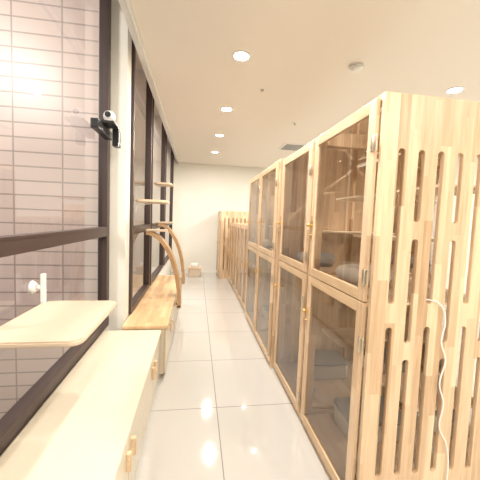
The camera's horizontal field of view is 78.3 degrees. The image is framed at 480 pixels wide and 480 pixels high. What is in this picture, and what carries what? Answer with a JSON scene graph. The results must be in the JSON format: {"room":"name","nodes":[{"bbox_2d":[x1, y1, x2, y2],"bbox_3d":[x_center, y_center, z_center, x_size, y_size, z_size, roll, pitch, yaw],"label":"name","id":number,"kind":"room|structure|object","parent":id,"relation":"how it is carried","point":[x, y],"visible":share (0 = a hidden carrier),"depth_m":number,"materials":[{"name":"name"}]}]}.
{"room":"cat boarding room","nodes":[
{"label":"cat boarding room","id":0,"kind":"room"},
{"bbox_2d":[0,0,173,456],"bbox_3d":[-1.141,-0.423,2.589,0.240,3.360,10.700,2,4,-8],"label":"wall","id":1,"kind":"structure","parent":0,"point":[121,39],"depth_m":2.70,"materials":[{"name":"paint"}]},
{"bbox_2d":[0,0,110,454],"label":"window","id":2,"kind":"structure","parent":1,"relation":"in","point":[18,416],"depth_m":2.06,"materials":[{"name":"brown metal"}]},
{"bbox_2d":[0,273,116,348],"bbox_3d":[-0.812,0.291,1.291,0.412,0.200,0.540,2,4,-8],"label":"wall shelf","id":3,"kind":"object","parent":2,"relation":"attached to","point":[50,324],"depth_m":1.23,"materials":[{"name":"beige wood"}]},
{"bbox_2d":[90,111,120,147],"bbox_3d":[-1.031,-0.885,2.296,0.135,0.250,0.360,2,4,-8],"label":"security camera","id":4,"kind":"object","parent":2,"relation":"attached to","point":[100,126],"visible":1,"depth_m":2.29,"materials":[{"name":"black plastic"}]},
{"bbox_2d":[128,40,152,313],"bbox_3d":[-1.137,-0.728,3.377,0.081,2.840,1.140,2,4,-8],"label":"window","id":5,"kind":"structure","parent":1,"relation":"in","point":[133,302],"depth_m":3.52,"materials":[{"name":"clear glass"}]},
{"bbox_2d":[135,199,169,211],"bbox_3d":[-0.913,-0.351,3.103,0.315,0.126,0.400,2,4,-8],"label":"wall shelf","id":6,"kind":"object","parent":5,"relation":"attached to","point":[149,201],"visible":1,"depth_m":2.95,"materials":[{"name":"beige wood"}]},
{"bbox_2d":[150,98,165,284],"bbox_3d":[-1.349,-0.836,4.828,0.081,2.840,1.600,2,4,-8],"label":"window","id":7,"kind":"structure","parent":1,"relation":"in","point":[161,130],"depth_m":5.15,"materials":[{"name":"clear glass"}]},
{"bbox_2d":[154,182,172,192],"bbox_3d":[-1.104,-0.750,4.267,0.255,0.126,0.350,2,4,-8],"label":"wall shelf","id":8,"kind":"object","parent":7,"relation":"attached to","point":[160,184],"visible":1,"depth_m":4.15,"materials":[{"name":"beige wood"}]},
{"bbox_2d":[163,134,173,265],"bbox_3d":[-1.615,-0.972,6.648,0.081,2.840,1.770,2,4,-8],"label":"window","id":9,"kind":"structure","parent":1,"relation":"in","point":[169,167],"depth_m":6.76,"materials":[{"name":"clear glass"}]},
{"bbox_2d":[172,156,266,271],"bbox_3d":[0.693,-0.748,8.330,5.530,3.360,0.150,2,4,-8],"label":"wall","id":10,"kind":"structure","parent":0,"point":[200,191],"depth_m":8.02,"materials":[{"name":"paint"}]},
{"bbox_2d":[130,0,479,167],"bbox_3d":[1.533,-1.859,2.872,5.530,0.530,11.000,2,4,-8],"label":"ceiling","id":11,"kind":"structure","parent":0,"point":[302,52],"depth_m":2.67,"materials":[{"name":"paint"}]},
{"bbox_2d":[118,0,179,163],"bbox_3d":[-0.871,-1.675,2.535,0.088,0.095,10.660,2,4,-8],"label":"crown molding","id":12,"kind":"structure","parent":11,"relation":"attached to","point":[126,7],"depth_m":2.73,"materials":[{"name":"white paint"}]},
{"bbox_2d":[220,107,232,111],"bbox_3d":[-0.175,-1.725,3.899,0.170,0.010,0.170,2,4,-8],"label":"recessed light","id":13,"kind":"object","parent":11,"relation":"in","point":[225,109],"visible":1,"depth_m":3.90,"materials":[{"name":"white plastic"}]},
{"bbox_2d":[232,50,250,61],"bbox_3d":[0.012,-1.629,2.616,0.170,0.010,0.170,2,4,-8],"label":"recessed light","id":14,"kind":"object","parent":11,"relation":"in","point":[240,55],"visible":1,"depth_m":2.61,"materials":[{"name":"white plastic"}]},
{"bbox_2d":[278,143,305,150],"bbox_3d":[1.079,-1.800,5.749,0.560,0.018,0.500,2,4,-8],"label":"ceiling vent","id":15,"kind":"object","parent":11,"relation":"in","point":[287,146],"depth_m":5.69,"materials":[{"name":"grey metal"}]},
{"bbox_2d":[348,62,363,72],"bbox_3d":[1.068,-1.575,2.714,0.134,0.050,0.134,2,4,-8],"label":"smoke detector","id":16,"kind":"object","parent":11,"relation":"attached to","point":[356,67],"visible":1,"depth_m":2.68,"materials":[{"name":"white plastic"}]},
{"bbox_2d":[445,86,464,93],"bbox_3d":[2.263,-1.577,3.111,0.170,0.010,0.170,2,4,-8],"label":"recessed light","id":17,"kind":"object","parent":11,"relation":"in","point":[453,90],"visible":1,"depth_m":3.11,"materials":[{"name":"white plastic"}]},
{"bbox_2d":[134,272,479,479],"bbox_3d":[1.409,1.375,3.095,5.530,0.100,11.000,2,4,-8],"label":"floor","id":18,"kind":"structure","parent":0,"point":[219,411],"depth_m":2.31,"materials":[{"name":"tile"}]},
{"bbox_2d":[0,330,160,479],"bbox_3d":[-0.711,1.149,1.020,0.497,0.475,3.230,2,4,-8],"label":"storage bench","id":19,"kind":"object","parent":18,"relation":"on","point":[93,425],"visible":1,"depth_m":1.49,"materials":[{"name":"beige laminate"}]},
{"bbox_2d":[122,275,181,378],"bbox_3d":[-1.025,0.931,3.826,0.407,0.500,2.390,2,4,-8],"label":"storage bench","id":20,"kind":"object","parent":18,"relation":"on","point":[156,310],"visible":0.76,"depth_m":3.08,"materials":[{"name":"brown wood"}]},
{"bbox_2d":[146,229,180,308],"bbox_3d":[-0.946,0.356,3.688,0.435,0.970,0.200,2,4,-8],"label":"arch","id":21,"kind":"object","parent":20,"relation":"attached to","point":[152,232],"visible":1,"depth_m":3.62,"materials":[{"name":"beige wood"}]},
{"bbox_2d":[158,222,184,283],"bbox_3d":[-1.102,0.206,4.769,0.435,0.990,0.200,2,4,-8],"label":"arch","id":22,"kind":"object","parent":20,"relation":"attached to","point":[162,224],"visible":0.94,"depth_m":4.70,"materials":[{"name":"beige wood"}]},
{"bbox_2d":[188,263,200,276],"bbox_3d":[-1.167,0.761,7.588,0.340,0.310,0.380,2,4,-8],"label":"box","id":23,"kind":"object","parent":18,"relation":"on","point":[194,270],"visible":1,"depth_m":7.42,"materials":[{"name":"beige cardboard"}]},
{"bbox_2d":[216,211,248,278],"bbox_3d":[-0.171,0.106,7.687,0.879,1.680,0.764,2,4,-8],"label":"cabinet","id":24,"kind":"object","parent":18,"relation":"on","point":[225,218],"visible":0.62,"depth_m":7.29,"materials":[{"name":"brown wood"}]},
{"bbox_2d":[232,223,241,298],"bbox_3d":[0.229,0.386,5.886,0.699,1.400,0.894,2,4,-8],"label":"cabinet","id":25,"kind":"object","parent":18,"relation":"on","point":[237,229],"visible":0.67,"depth_m":5.84,"materials":[{"name":"brown wood"}]},
{"bbox_2d":[228,223,247,284],"bbox_3d":[0.100,0.319,6.774,0.699,1.400,0.894,2,4,-8],"label":"cabinet","id":26,"kind":"object","parent":18,"relation":"on","point":[232,225],"visible":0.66,"depth_m":6.72,"materials":[{"name":"brown wood"}]},
{"bbox_2d":[238,224,247,310],"bbox_3d":[0.359,0.452,4.998,0.699,1.400,0.894,2,4,-8],"label":"cabinet","id":27,"kind":"object","parent":18,"relation":"on","point":[244,227],"visible":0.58,"depth_m":4.98,"materials":[{"name":"brown wood"}]},
{"bbox_2d":[244,159,284,367],"bbox_3d":[0.579,0.206,3.730,0.809,2.080,1.564,2,4,-8],"label":"tall cabinet","id":28,"kind":"object","parent":18,"relation":"on","point":[265,192],"visible":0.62,"depth_m":3.70,"materials":[{"name":"brown wood"}]},
{"bbox_2d":[262,304,272,319],"bbox_3d":[0.544,1.054,4.313,0.410,0.145,0.290,2,4,-8],"label":"tray","id":29,"kind":"object","parent":28,"relation":"in","point":[265,311],"visible":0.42,"depth_m":4.21,"materials":[{"name":"plastic"}]},
{"bbox_2d":[264,239,272,247],"bbox_3d":[0.459,0.052,4.125,0.370,0.100,0.370,2,4,-8],"label":"bed","id":30,"kind":"object","parent":28,"relation":"in","point":[268,242],"visible":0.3,"depth_m":3.98,"materials":[{"name":"fabric"}]},
{"bbox_2d":[273,137,401,421],"bbox_3d":[0.768,0.301,2.544,0.779,2.070,0.764,2,4,-8],"label":"tall cabinet","id":31,"kind":"object","parent":18,"relation":"on","point":[344,187],"visible":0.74,"depth_m":2.83,"materials":[{"name":"brown wood"}]},
{"bbox_2d":[296,251,336,266],"bbox_3d":[0.678,0.164,2.624,0.350,0.100,0.350,2,4,-8],"label":"bed","id":32,"kind":"object","parent":31,"relation":"in","point":[326,259],"visible":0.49,"depth_m":2.50,"materials":[{"name":"grey fabric"}]},
{"bbox_2d":[298,350,347,379],"bbox_3d":[0.769,1.169,2.774,0.410,0.145,0.290,2,4,-8],"label":"tray","id":33,"kind":"object","parent":31,"relation":"in","point":[328,364],"visible":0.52,"depth_m":2.65,"materials":[{"name":"plastic"}]},
{"bbox_2d":[300,91,479,479],"bbox_3d":[0.878,0.357,1.791,0.779,2.070,0.750,2,4,-8],"label":"tall cabinet","id":34,"kind":"object","parent":18,"relation":"on","point":[430,132],"visible":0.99,"depth_m":1.42,"materials":[{"name":"brown wood"}]},
{"bbox_2d":[345,456,357,478],"bbox_3d":[0.658,1.288,1.662,0.132,0.051,0.132,2,4,-8],"label":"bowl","id":35,"kind":"object","parent":34,"relation":"in","point":[356,456],"visible":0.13,"depth_m":1.66,"materials":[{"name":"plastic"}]},
{"bbox_2d":[335,264,392,286],"bbox_3d":[0.788,0.220,1.875,0.350,0.100,0.350,2,4,-8],"label":"bed","id":36,"kind":"object","parent":34,"relation":"in","point":[349,273],"visible":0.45,"depth_m":1.78,"materials":[{"name":"fabric"}]},
{"bbox_2d":[333,396,400,444],"bbox_3d":[0.879,1.225,2.024,0.410,0.145,0.290,2,4,-8],"label":"tray","id":37,"kind":"object","parent":34,"relation":"in","point":[341,404],"visible":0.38,"depth_m":1.98,"materials":[{"name":"plastic"}]},
{"bbox_2d":[426,299,448,479],"bbox_3d":[0.968,0.848,1.451,0.179,1.124,0.033,2,4,3],"label":"power cable","id":38,"kind":"object","parent":34,"relation":"attached to","point":[426,299],"visible":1,"depth_m":1.43,"materials":[{"name":"white plastic"}]},
{"bbox_2d":[433,155,479,321],"bbox_3d":[4.127,-0.060,3.385,0.150,2.930,10.700,2,4,-8],"label":"wall","id":39,"kind":"structure","parent":0,"point":[458,156],"depth_m":5.15,"materials":[{"name":"paint"}]}
]}

